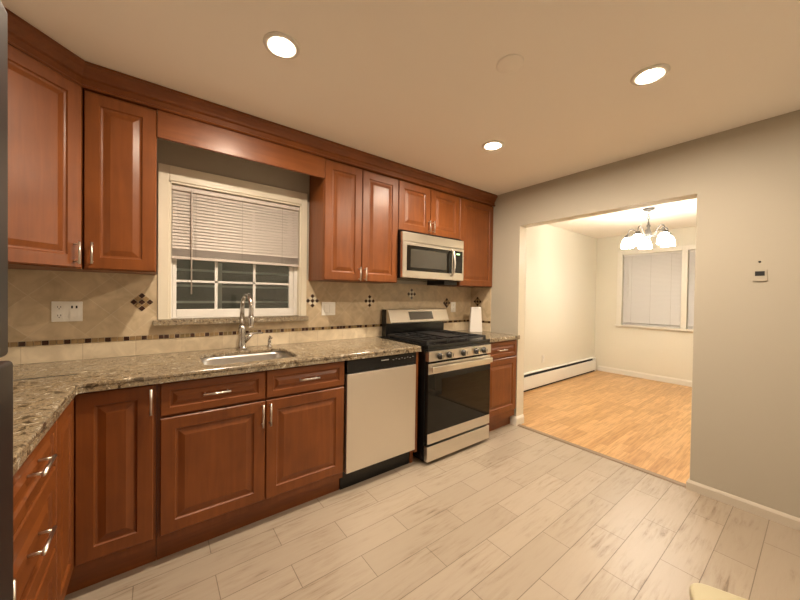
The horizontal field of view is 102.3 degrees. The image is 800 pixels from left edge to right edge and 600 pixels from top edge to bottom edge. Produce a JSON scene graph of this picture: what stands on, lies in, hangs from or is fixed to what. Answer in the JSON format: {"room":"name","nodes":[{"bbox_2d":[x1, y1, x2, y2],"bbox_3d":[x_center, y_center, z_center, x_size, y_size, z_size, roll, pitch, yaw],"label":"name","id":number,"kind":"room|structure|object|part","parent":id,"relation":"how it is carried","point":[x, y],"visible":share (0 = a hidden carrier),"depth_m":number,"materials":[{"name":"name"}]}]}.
{"room":"kitchen","nodes":[
{"label":"kitchen","id":0,"kind":"room"},
{"bbox_2d":[0,138,470,364],"bbox_3d":[-0.731,0.097,2.674,4.065,2.493,0.142,0,1,-37],"label":"wall","id":1,"kind":"structure","parent":0,"point":[120,310],"depth_m":2.03,"materials":[{"name":"beige tile"}]},
{"bbox_2d":[8,44,89,271],"bbox_3d":[-1.790,-0.609,1.387,0.616,0.913,0.606,0,1,-37],"label":"upper cabinet","id":2,"kind":"object","parent":1,"relation":"attached to","point":[46,108],"visible":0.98,"depth_m":1.41,"materials":[{"name":"brown wood"}]},
{"bbox_3d":[-1.526,-0.223,1.523,0.036,0.105,0.010,1,1,8],"label":"handle","id":3,"kind":"part","parent":2,"relation":"part of","materials":[{"name":"silver metal"}]},
{"bbox_2d":[51,301,82,321],"bbox_3d":[-1.816,0.063,1.759,0.120,0.110,0.009,0,1,-37],"label":"outlet","id":4,"kind":"object","parent":1,"relation":"attached to","point":[61,311],"visible":1,"depth_m":1.76,"materials":[{"name":"white plastic"}]},
{"bbox_2d":[55,313,63,318],"bbox_3d":[-1.838,0.086,1.739,0.032,0.028,0.003,0,1,-37],"label":"receptacle","id":5,"kind":"object","parent":4,"relation":"attached to","point":[57,315],"depth_m":1.74,"materials":[{"name":"white plastic"}]},
{"bbox_2d":[55,305,63,309],"bbox_3d":[-1.838,0.040,1.738,0.032,0.028,0.003,0,1,-37],"label":"receptacle","id":6,"kind":"object","parent":4,"relation":"attached to","point":[57,307],"depth_m":1.74,"materials":[{"name":"white plastic"}]},
{"bbox_2d":[70,305,78,317],"bbox_3d":[-1.792,0.063,1.773,0.036,0.070,0.003,0,1,-37],"label":"receptacle","id":7,"kind":"object","parent":4,"relation":"attached to","point":[74,309],"depth_m":1.77,"materials":[{"name":"white plastic"}]},
{"bbox_2d":[84,88,156,274],"bbox_3d":[-1.515,-0.610,1.767,0.288,0.913,0.332,0,1,-37],"label":"upper cabinet","id":8,"kind":"object","parent":1,"relation":"attached to","point":[120,135],"visible":0.91,"depth_m":1.66,"materials":[{"name":"brown wood"}]},
{"bbox_3d":[-1.518,-0.231,1.588,0.010,0.105,0.036,0,1,-37],"label":"handle","id":9,"kind":"part","parent":8,"relation":"part of","materials":[{"name":"silver metal"}]},
{"bbox_2d":[153,163,307,325],"bbox_3d":[-1.157,-0.343,2.313,0.973,1.002,0.185,0,1,-37],"label":"window","id":10,"kind":"structure","parent":1,"relation":"in","point":[218,288],"depth_m":2.24,"materials":[{"name":"beige paint"}]},
{"bbox_3d":[-1.164,0.139,2.320,0.973,0.038,0.185,0,1,-37],"label":"sill","id":11,"kind":"part","parent":10,"relation":"part of","materials":[{"name":"stone"}]},
{"bbox_3d":[-1.185,-0.507,2.356,0.783,0.405,0.030,0,1,-37],"label":"sash","id":12,"kind":"part","parent":10,"relation":"part of","materials":[{"name":"white plastic"}]},
{"bbox_3d":[-1.188,-0.516,2.353,0.729,0.323,0.006,0,1,-37],"label":"pane","id":13,"kind":"part","parent":10,"relation":"part of","materials":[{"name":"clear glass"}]},
{"bbox_3d":[-1.170,-0.112,2.334,0.783,0.453,0.030,0,1,-37],"label":"sash","id":14,"kind":"part","parent":10,"relation":"part of","materials":[{"name":"white plastic"}]},
{"bbox_3d":[-1.174,-0.122,2.331,0.729,0.369,0.006,0,1,-37],"label":"pane","id":15,"kind":"part","parent":10,"relation":"part of","materials":[{"name":"clear glass"}]},
{"bbox_2d":[172,185,298,293],"bbox_3d":[-1.124,-0.383,2.293,0.819,0.690,0.044,0,1,-37],"label":"window blind","id":16,"kind":"object","parent":10,"relation":"attached to","point":[220,248],"visible":0.98,"depth_m":2.25,"materials":[{"name":"beige plastic"}]},
{"bbox_3d":[-1.130,-0.272,2.301,0.815,0.018,0.026,0,1,-37],"label":"rail","id":17,"kind":"part","parent":16,"relation":"part of","materials":[{"name":"beige plastic"}]},
{"bbox_2d":[0,269,470,364],"bbox_3d":[-0.700,0.087,2.617,3.843,0.500,0.008,0,1,-37],"label":"backsplash","id":18,"kind":"structure","parent":1,"relation":"attached to","point":[108,309],"depth_m":1.95,"materials":[{"name":"tile"}]},
{"bbox_2d":[322,302,334,314],"bbox_3d":[-0.595,0.072,2.686,0.122,0.110,0.009,0,1,-37],"label":"light switch","id":19,"kind":"object","parent":1,"relation":"attached to","point":[328,308],"visible":1,"depth_m":2.68,"materials":[{"name":"white plastic"}]},
{"bbox_2d":[309,158,398,283],"bbox_3d":[-0.359,-0.605,2.644,0.668,0.913,0.332,0,1,-37],"label":"upper cabinet","id":20,"kind":"object","parent":1,"relation":"attached to","point":[353,211],"visible":0.92,"depth_m":2.50,"materials":[{"name":"brown wood"}]},
{"bbox_2d":[157,109,324,178],"bbox_3d":[-0.934,-0.973,2.047,0.970,0.178,0.020,0,1,-37],"label":"valance","id":21,"kind":"object","parent":20,"relation":"attached to","point":[170,127],"visible":0.83,"depth_m":1.98,"materials":[{"name":"brown wood"}]},
{"bbox_3d":[-0.427,-0.586,2.441,0.310,0.872,0.020,0,1,-37],"label":"door","id":22,"kind":"part","parent":20,"relation":"part of","materials":[{"name":"brown wood"}]},
{"bbox_3d":[-0.161,-0.585,2.643,0.348,0.872,0.020,0,1,-37],"label":"door","id":23,"kind":"part","parent":20,"relation":"part of","materials":[{"name":"brown wood"}]},
{"bbox_2d":[398,179,459,238],"bbox_3d":[0.214,-0.830,3.074,0.759,0.458,0.332,0,1,-37],"label":"upper cabinet","id":24,"kind":"object","parent":1,"relation":"attached to","point":[421,209],"visible":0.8,"depth_m":2.94,"materials":[{"name":"brown wood"}]},
{"bbox_3d":[0.130,-0.811,2.859,0.362,0.417,0.020,0,1,-37],"label":"door","id":25,"kind":"part","parent":24,"relation":"part of","materials":[{"name":"brown wood"}]},
{"bbox_2d":[397,229,463,285],"bbox_3d":[0.234,-0.373,3.045,0.758,0.450,0.416,0,1,-37],"label":"microwave","id":26,"kind":"object","parent":24,"relation":"attached to","point":[434,260],"visible":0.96,"depth_m":2.90,"materials":[{"name":"silver metal"}]},
{"bbox_3d":[0.251,-0.342,2.893,0.600,0.305,0.034,0,1,-37],"label":"door","id":27,"kind":"part","parent":26,"relation":"part of","materials":[{"name":"silver metal"}]},
{"bbox_3d":[0.276,-0.359,2.888,0.546,0.217,0.002,0,1,-37],"label":"door glass","id":28,"kind":"part","parent":26,"relation":"part of","materials":[{"name":"black glass"}]},
{"bbox_3d":[0.499,-0.349,3.025,0.022,0.260,0.062,0,1,-37],"label":"handle","id":29,"kind":"part","parent":26,"relation":"part of","materials":[{"name":"silver metal"}]},
{"bbox_3d":[0.552,-0.341,3.123,0.154,0.305,0.032,0,1,-37],"label":"control panel","id":30,"kind":"part","parent":26,"relation":"part of","materials":[{"name":"silver metal"}]},
{"bbox_3d":[0.433,-0.810,3.089,0.386,0.417,0.020,0,1,-37],"label":"door","id":31,"kind":"part","parent":24,"relation":"part of","materials":[{"name":"brown wood"}]},
{"bbox_2d":[451,302,455,311],"bbox_3d":[0.594,0.079,3.588,0.072,0.112,0.009,0,1,-37],"label":"outlet","id":32,"kind":"object","parent":1,"relation":"attached to","point":[453,304],"visible":1,"depth_m":3.59,"materials":[{"name":"white plastic"}]},
{"bbox_2d":[445,197,493,287],"bbox_3d":[0.717,-0.600,3.483,0.535,0.913,0.297,0,1,-37],"label":"upper cabinet","id":33,"kind":"object","parent":1,"relation":"attached to","point":[476,218],"visible":0.7,"depth_m":3.36,"materials":[{"name":"brown wood"}]},
{"bbox_2d":[1,0,799,237],"bbox_3d":[1.710,-1.161,2.344,7.545,0.100,3.590,0,1,-37],"label":"ceiling","id":34,"kind":"structure","parent":0,"point":[417,84],"depth_m":1.56,"materials":[{"name":"white paint"}]},
{"bbox_2d":[263,31,299,58],"bbox_3d":[-0.525,-1.127,1.433,0.156,0.008,0.156,0,1,-37],"label":"recessed light","id":35,"kind":"object","parent":34,"relation":"in","point":[279,44],"visible":1,"depth_m":1.42,"materials":[{"name":"beige paint"}]},
{"bbox_2d":[482,140,503,150],"bbox_3d":[0.676,-1.121,2.343,0.156,0.008,0.156,0,1,-37],"label":"recessed light","id":36,"kind":"object","parent":34,"relation":"in","point":[491,145],"visible":1,"depth_m":2.33,"materials":[{"name":"white"}]},
{"bbox_2d":[496,54,523,73],"bbox_3d":[0.519,-1.113,1.524,0.124,0.008,0.124,0,1,-37],"label":"cover plate","id":37,"kind":"object","parent":34,"relation":"attached to","point":[511,63],"visible":1,"depth_m":1.51,"materials":[{"name":"white paint"}]},
{"bbox_2d":[621,207,674,248],"bbox_3d":[3.004,-0.883,3.922,0.536,0.458,0.528,0,1,-37],"label":"chandelier","id":38,"kind":"object","parent":34,"relation":"hanging from","point":[665,239],"visible":1,"depth_m":3.87,"materials":[{"name":"white glass"}]},
{"bbox_3d":[2.873,-0.720,4.071,0.138,0.125,0.138,0,1,-37],"label":"lamp shade","id":39,"kind":"part","parent":38,"relation":"part of","materials":[{"name":"white glass"}]},
{"bbox_3d":[2.824,-0.717,3.829,0.138,0.125,0.138,0,1,-37],"label":"lamp shade","id":40,"kind":"part","parent":38,"relation":"part of","materials":[{"name":"white glass"}]},
{"bbox_3d":[3.118,-0.717,4.100,0.138,0.125,0.138,0,1,-37],"label":"lamp shade","id":41,"kind":"part","parent":38,"relation":"part of","materials":[{"name":"white glass"}]},
{"bbox_3d":[3.039,-0.713,3.708,0.138,0.125,0.138,0,1,-37],"label":"lamp shade","id":42,"kind":"part","parent":38,"relation":"part of","materials":[{"name":"white glass"}]},
{"bbox_3d":[3.221,-0.712,3.875,0.138,0.125,0.138,0,1,-37],"label":"lamp shade","id":43,"kind":"part","parent":38,"relation":"part of","materials":[{"name":"white glass"}]},
{"bbox_2d":[630,64,670,85],"bbox_3d":[1.230,-1.103,1.586,0.156,0.008,0.156,0,1,-37],"label":"recessed light","id":44,"kind":"object","parent":34,"relation":"in","point":[651,74],"visible":1,"depth_m":1.58,"materials":[{"name":"white"}]},
{"bbox_2d":[64,424,799,599],"bbox_3d":[0.243,1.335,1.284,3.945,0.080,3.580,0,1,-37],"label":"floor","id":45,"kind":"structure","parent":0,"point":[516,512],"depth_m":1.70,"materials":[{"name":"beige tile"}]},
{"bbox_2d":[0,0,12,599],"bbox_3d":[-0.622,0.433,0.006,0.755,1.732,0.722,0,1,-37],"label":"refrigerator","id":46,"kind":"object","parent":45,"relation":"on","point":[6,367],"visible":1,"depth_m":0.46,"materials":[{"name":"grey"}]},
{"bbox_3d":[-0.384,-0.161,0.167,0.069,0.500,0.714,0,1,-37],"label":"freezer door","id":47,"kind":"part","parent":46,"relation":"part of","materials":[{"name":"grey metal"}]},
{"bbox_3d":[-0.397,0.668,0.182,0.072,1.145,0.722,0,1,-37],"label":"fridge door","id":48,"kind":"part","parent":46,"relation":"part of","materials":[{"name":"grey metal"}]},
{"bbox_2d":[13,422,56,599],"bbox_3d":[-1.260,0.838,0.722,0.664,0.884,0.518,0,1,-37],"label":"base cabinet","id":49,"kind":"object","parent":45,"relation":"on","point":[34,482],"visible":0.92,"depth_m":0.92,"materials":[{"name":"brown wood"}]},
{"bbox_2d":[13,579,15,599],"bbox_3d":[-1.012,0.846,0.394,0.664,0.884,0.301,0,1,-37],"label":"handle","id":50,"kind":"object","parent":49,"relation":"attached to","point":[14,580],"visible":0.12,"depth_m":0.68,"materials":[{"name":"silver metal"}]},
{"bbox_3d":[-1.027,0.483,0.891,0.020,0.155,0.512,0,1,-37],"label":"drawer","id":51,"kind":"part","parent":49,"relation":"part of","materials":[{"name":"brown wood"}]},
{"bbox_3d":[-1.008,0.682,0.910,0.036,0.010,0.125,0,1,-37],"label":"handle","id":52,"kind":"part","parent":49,"relation":"part of","materials":[{"name":"silver metal"}]},
{"bbox_3d":[-1.005,0.467,0.907,0.036,0.010,0.125,0,1,-37],"label":"handle","id":53,"kind":"part","parent":49,"relation":"part of","materials":[{"name":"silver metal"}]},
{"bbox_3d":[-1.034,0.992,0.897,0.020,0.280,0.512,0,1,-37],"label":"drawer","id":54,"kind":"part","parent":49,"relation":"part of","materials":[{"name":"brown wood"}]},
{"bbox_2d":[54,384,156,599],"bbox_3d":[-1.601,0.825,1.368,0.904,0.884,0.919,0,1,-37],"label":"base cabinet","id":55,"kind":"object","parent":45,"relation":"on","point":[105,464],"visible":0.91,"depth_m":1.41,"materials":[{"name":"brown wood"}]},
{"bbox_3d":[-1.280,0.761,1.222,0.020,0.727,0.292,0,1,-37],"label":"door","id":56,"kind":"part","parent":55,"relation":"part of","materials":[{"name":"brown wood"}]},
{"bbox_3d":[-1.262,0.758,1.434,0.262,0.727,0.020,0,1,-37],"label":"door","id":57,"kind":"part","parent":55,"relation":"part of","materials":[{"name":"brown wood"}]},
{"bbox_3d":[-1.145,0.468,1.482,0.010,0.118,0.036,0,1,-37],"label":"handle","id":58,"kind":"part","parent":55,"relation":"part of","materials":[{"name":"silver metal"}]},
{"bbox_2d":[13,337,420,475],"bbox_3d":[-0.704,0.372,1.524,2.518,0.041,1.756,0,1,-37],"label":"countertop","id":59,"kind":"structure","parent":55,"relation":"on","point":[42,392],"depth_m":1.58,"materials":[{"name":"stone"}]},
{"bbox_2d":[201,351,294,364],"bbox_3d":[-0.932,0.476,1.992,0.527,0.222,0.404,0,1,-37],"label":"sink","id":60,"kind":"object","parent":59,"relation":"in","point":[229,359],"visible":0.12,"depth_m":2.14,"materials":[{"name":"silver metal"}]},
{"bbox_2d":[237,293,262,349],"bbox_3d":[-1.038,0.144,2.182,0.158,0.390,0.221,1,1,-6],"label":"faucet","id":61,"kind":"object","parent":59,"relation":"on","point":[242,339],"visible":1,"depth_m":2.20,"materials":[{"name":"silver metal"}]},
{"bbox_3d":[-1.028,0.065,2.160,0.030,0.230,0.202,0,1,-44],"label":"spout","id":62,"kind":"part","parent":61,"relation":"part of","materials":[{"name":"silver metal"}]},
{"bbox_3d":[-1.034,0.265,2.263,0.135,0.077,0.030,0,1,-33],"label":"lever","id":63,"kind":"part","parent":61,"relation":"part of","materials":[{"name":"silver metal"}]},
{"bbox_2d":[266,336,271,346],"bbox_3d":[-0.940,0.298,2.332,0.040,0.082,0.071,0,1,-37],"label":"soap dispenser","id":64,"kind":"object","parent":59,"relation":"on","point":[269,337],"visible":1,"depth_m":2.33,"materials":[{"name":"silver metal"}]},
{"bbox_2d":[156,361,343,559],"bbox_3d":[-0.929,0.826,2.043,0.980,0.884,0.656,0,1,-37],"label":"base cabinet","id":65,"kind":"object","parent":45,"relation":"on","point":[235,451],"visible":0.98,"depth_m":1.75,"materials":[{"name":"brown wood"}]},
{"bbox_3d":[-0.951,0.843,1.672,0.472,0.560,0.020,0,1,-37],"label":"door","id":66,"kind":"part","parent":65,"relation":"part of","materials":[{"name":"brown wood"}]},
{"bbox_3d":[-0.946,0.474,1.668,0.472,0.155,0.020,0,1,-37],"label":"drawer","id":67,"kind":"part","parent":65,"relation":"part of","materials":[{"name":"brown wood"}]},
{"bbox_3d":[-0.933,0.471,1.643,0.125,0.010,0.036,0,1,-37],"label":"handle","id":68,"kind":"part","parent":65,"relation":"part of","materials":[{"name":"silver metal"}]},
{"bbox_3d":[-0.757,0.640,1.780,0.010,0.125,0.036,0,1,-37],"label":"handle","id":69,"kind":"part","parent":65,"relation":"part of","materials":[{"name":"silver metal"}]},
{"bbox_3d":[-0.725,0.640,1.805,0.010,0.125,0.036,0,1,-37],"label":"handle","id":70,"kind":"part","parent":65,"relation":"part of","materials":[{"name":"silver metal"}]},
{"bbox_3d":[-0.565,0.845,1.965,0.485,0.560,0.020,0,1,-37],"label":"door","id":71,"kind":"part","parent":65,"relation":"part of","materials":[{"name":"brown wood"}]},
{"bbox_3d":[-0.560,0.476,1.961,0.485,0.155,0.020,0,1,-37],"label":"drawer","id":72,"kind":"part","parent":65,"relation":"part of","materials":[{"name":"brown wood"}]},
{"bbox_3d":[-0.545,0.473,1.938,0.125,0.010,0.036,0,1,-37],"label":"handle","id":73,"kind":"part","parent":65,"relation":"part of","materials":[{"name":"silver metal"}]},
{"bbox_2d":[339,352,415,489],"bbox_3d":[-0.303,0.830,2.527,0.594,0.882,0.621,0,1,-37],"label":"dishwasher","id":74,"kind":"object","parent":45,"relation":"on","point":[380,392],"visible":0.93,"depth_m":2.26,"materials":[{"name":"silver metal"}]},
{"bbox_3d":[-0.122,0.439,2.292,0.588,0.084,0.039,0,1,-37],"label":"control panel","id":75,"kind":"part","parent":74,"relation":"part of","materials":[{"name":"black plastic"}]},
{"bbox_2d":[409,352,417,462],"bbox_3d":[-0.061,0.830,2.727,0.026,0.884,0.615,0,1,-37],"label":"end panel","id":76,"kind":"object","parent":45,"relation":"on","point":[416,363],"visible":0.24,"depth_m":2.48,"materials":[{"name":"brown wood"}]},
{"bbox_2d":[380,308,492,462],"bbox_3d":[0.327,0.683,2.936,0.757,1.184,0.706,0,1,-37],"label":"gas range","id":77,"kind":"object","parent":45,"relation":"on","point":[453,404],"visible":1,"depth_m":2.68,"materials":[{"name":"silver metal"}]},
{"bbox_2d":[380,336,489,351],"bbox_3d":[0.317,0.368,2.950,0.757,0.046,0.660,0,1,-37],"label":"cooktop","id":78,"kind":"object","parent":77,"relation":"in","point":[453,345],"depth_m":2.68,"materials":[{"name":"black metal"}]},
{"bbox_3d":[0.334,0.308,2.924,0.185,0.010,0.420,0,1,-37],"label":"griddle plate","id":79,"kind":"part","parent":77,"relation":"part of","materials":[{"name":"black metal"}]},
{"bbox_3d":[0.322,0.439,2.505,0.054,0.054,0.036,0,1,-37],"label":"knob","id":80,"kind":"part","parent":77,"relation":"part of","materials":[{"name":"grey"}]},
{"bbox_3d":[0.405,0.439,2.568,0.054,0.054,0.036,0,1,-37],"label":"knob","id":81,"kind":"part","parent":77,"relation":"part of","materials":[{"name":"grey"}]},
{"bbox_3d":[0.496,1.190,2.710,0.753,0.118,0.038,0,1,-37],"label":"storage drawer","id":82,"kind":"part","parent":77,"relation":"part of","materials":[{"name":"silver metal"}]},
{"bbox_3d":[0.500,0.803,2.706,0.753,0.624,0.034,0,1,-37],"label":"oven door","id":83,"kind":"part","parent":77,"relation":"part of","materials":[{"name":"black glass"}]},
{"bbox_3d":[0.508,1.073,2.694,0.753,0.081,0.004,0,1,-37],"label":"rail","id":84,"kind":"part","parent":77,"relation":"part of","materials":[{"name":"silver metal"}]},
{"bbox_3d":[0.509,0.436,2.698,0.753,0.077,0.044,0,1,-37],"label":"control panel","id":85,"kind":"part","parent":77,"relation":"part of","materials":[{"name":"silver metal"}]},
{"bbox_3d":[0.512,0.803,2.691,0.753,0.456,0.003,0,1,-37],"label":"door glass","id":86,"kind":"part","parent":77,"relation":"part of","materials":[{"name":"black glass"}]},
{"bbox_3d":[0.516,0.533,2.687,0.753,0.082,0.004,0,1,-37],"label":"rail","id":87,"kind":"part","parent":77,"relation":"part of","materials":[{"name":"silver metal"}]},
{"bbox_3d":[0.527,0.531,2.669,0.729,0.044,0.038,0,1,-37],"label":"handle","id":88,"kind":"part","parent":77,"relation":"part of","materials":[{"name":"silver metal"}]},
{"bbox_3d":[0.537,0.440,2.668,0.054,0.054,0.036,0,1,-37],"label":"knob","id":89,"kind":"part","parent":77,"relation":"part of","materials":[{"name":"grey plastic"}]},
{"bbox_3d":[0.668,0.440,2.768,0.054,0.054,0.036,0,1,-37],"label":"knob","id":90,"kind":"part","parent":77,"relation":"part of","materials":[{"name":"grey plastic"}]},
{"bbox_3d":[0.748,0.441,2.828,0.054,0.054,0.036,0,1,-37],"label":"knob","id":91,"kind":"part","parent":77,"relation":"part of","materials":[{"name":"grey plastic"}]},
{"bbox_2d":[487,340,516,430],"bbox_3d":[0.809,0.834,3.362,0.501,0.884,0.656,0,1,-37],"label":"base cabinet","id":92,"kind":"object","parent":45,"relation":"on","point":[502,405],"visible":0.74,"depth_m":3.15,"materials":[{"name":"brown wood"}]},
{"bbox_2d":[457,330,519,342],"bbox_3d":[0.814,0.370,3.368,0.522,0.040,0.654,0,1,-37],"label":"countertop","id":93,"kind":"structure","parent":92,"relation":"on","point":[493,336],"depth_m":3.22,"materials":[{"name":"stone"}]},
{"bbox_2d":[469,307,481,331],"bbox_3d":[0.828,0.213,3.535,0.135,0.270,0.090,1,1,3],"label":"canister","id":94,"kind":"object","parent":93,"relation":"on","point":[475,320],"visible":1,"depth_m":3.50,"materials":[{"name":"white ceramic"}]},
{"bbox_3d":[0.985,0.482,3.133,0.494,0.155,0.020,0,1,-37],"label":"drawer","id":95,"kind":"part","parent":92,"relation":"part of","materials":[{"name":"brown wood"}]},
{"bbox_3d":[0.980,0.839,3.137,0.494,0.537,0.020,0,1,-37],"label":"door","id":96,"kind":"part","parent":92,"relation":"part of","materials":[{"name":"brown wood"}]},
{"bbox_2d":[689,583,746,599],"bbox_3d":[0.944,1.087,0.756,0.360,0.450,0.360,1,1,32],"label":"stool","id":97,"kind":"object","parent":45,"relation":"on","point":[697,591],"visible":1,"depth_m":0.94,"materials":[{"name":"beige"}]},
{"bbox_2d":[524,224,596,372],"bbox_3d":[2.253,0.110,4.982,3.480,2.493,0.120,0,1,-37],"label":"wall","id":98,"kind":"structure","parent":0,"point":[560,294],"depth_m":5.10,"materials":[{"name":"beige paint"}]},
{"bbox_2d":[524,357,595,391],"bbox_3d":[2.248,1.154,4.884,3.200,0.246,0.068,0,1,-37],"label":"baseboard heater","id":99,"kind":"object","parent":98,"relation":"attached to","point":[539,378],"visible":0.53,"depth_m":5.01,"materials":[{"name":"white metal"}]},
{"bbox_2d":[521,370,691,483],"bbox_3d":[3.026,1.341,3.900,3.548,0.080,2.783,0,1,-37],"label":"floor","id":100,"kind":"structure","parent":0,"point":[643,423],"depth_m":3.56,"materials":[{"name":"brown wood"}]},
{"bbox_2d":[471,110,799,517],"bbox_3d":[1.884,0.097,2.481,0.132,2.413,3.350,0,1,-37],"label":"wall","id":101,"kind":"structure","parent":0,"point":[744,180],"depth_m":2.07,"materials":[{"name":"beige paint"}]},
{"bbox_2d":[4,7,497,205],"bbox_3d":[-0.392,-1.081,2.218,3.840,0.114,0.359,0,1,-37],"label":"crown molding","id":102,"kind":"structure","parent":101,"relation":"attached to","point":[22,35],"depth_m":1.84,"materials":[{"name":"brown wood"}]},
{"bbox_2d":[471,287,490,331],"bbox_3d":[0.915,0.103,3.661,0.008,0.488,0.280,0,1,-37],"label":"backsplash","id":103,"kind":"structure","parent":101,"relation":"attached to","point":[484,294],"depth_m":3.61,"materials":[{"name":"stone"}]},
{"bbox_2d":[510,414,523,425],"bbox_3d":[1.218,1.238,3.350,0.134,0.090,0.074,0,1,-37],"label":"baseboard","id":104,"kind":"structure","parent":101,"relation":"attached to","point":[514,420],"depth_m":3.32,"materials":[{"name":"beige paint"}]},
{"bbox_2d":[517,424,685,487],"bbox_3d":[1.615,1.331,2.782,0.052,0.089,1.344,0,1,-37],"label":"trim","id":105,"kind":"structure","parent":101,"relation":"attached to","point":[519,425],"depth_m":2.63,"materials":[{"name":"brown wood"}]},
{"bbox_2d":[686,477,799,530],"bbox_3d":[2.454,1.289,1.721,0.134,0.066,1.386,0,1,-37],"label":"baseboard","id":106,"kind":"structure","parent":101,"relation":"attached to","point":[785,519],"depth_m":2.01,"materials":[{"name":"beige paint"}]},
{"bbox_2d":[752,269,766,280],"bbox_3d":[2.199,-0.151,1.971,0.008,0.070,0.062,0,1,-37],"label":"thermostat","id":107,"kind":"object","parent":101,"relation":"attached to","point":[757,275],"visible":1,"depth_m":1.97,"materials":[{"name":"beige paint"}]},
{"bbox_2d":[594,226,695,380],"bbox_3d":[4.424,0.141,4.933,0.120,2.493,2.583,0,1,-37],"label":"wall","id":108,"kind":"structure","parent":0,"point":[668,353],"depth_m":5.49,"materials":[{"name":"beige paint"}]},
{"bbox_2d":[598,365,691,386],"bbox_3d":[4.373,1.263,4.883,0.014,0.090,2.503,0,1,-37],"label":"baseboard","id":109,"kind":"structure","parent":108,"relation":"attached to","point":[683,382],"depth_m":5.29,"materials":[{"name":"beige paint"}]},
{"bbox_2d":[615,245,684,330],"bbox_3d":[4.099,-0.191,5.314,0.140,1.308,0.915,0,1,-37],"label":"window","id":110,"kind":"structure","parent":108,"relation":"in","point":[682,247],"depth_m":5.33,"materials":[{"name":"beige paint"}]},
{"bbox_3d":[4.050,0.448,5.292,0.040,0.030,0.915,0,1,-37],"label":"sill","id":111,"kind":"part","parent":110,"relation":"part of","materials":[{"name":"beige paint"}]},
{"bbox_2d":[622,251,681,327],"bbox_3d":[4.109,-0.169,5.287,0.044,1.193,0.778,0,1,-37],"label":"window blind","id":112,"kind":"object","parent":110,"relation":"attached to","point":[652,284],"visible":1,"depth_m":5.27,"materials":[{"name":"white fabric"}]},
{"bbox_3d":[4.107,0.419,5.300,0.026,0.018,0.774,0,1,-37],"label":"rail","id":113,"kind":"part","parent":112,"relation":"part of","materials":[{"name":"white plastic"}]},
{"bbox_2d":[683,244,695,331],"bbox_3d":[4.652,-0.173,4.585,0.140,1.308,0.915,0,1,-37],"label":"window","id":114,"kind":"structure","parent":108,"relation":"in","point":[687,247],"depth_m":4.91,"materials":[{"name":"beige paint"}]},
{"bbox_3d":[4.675,-0.151,4.637,0.040,1.203,0.790,0,1,-37],"label":"frame","id":115,"kind":"part","parent":114,"relation":"part of","materials":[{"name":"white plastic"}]},
{"bbox_2d":[687,250,695,328],"bbox_3d":[4.629,-0.152,4.602,0.044,1.193,0.778,0,1,-37],"label":"window blind","id":116,"kind":"object","parent":114,"relation":"attached to","point":[692,252],"visible":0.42,"depth_m":4.89,"materials":[{"name":"white fabric"}]}
]}

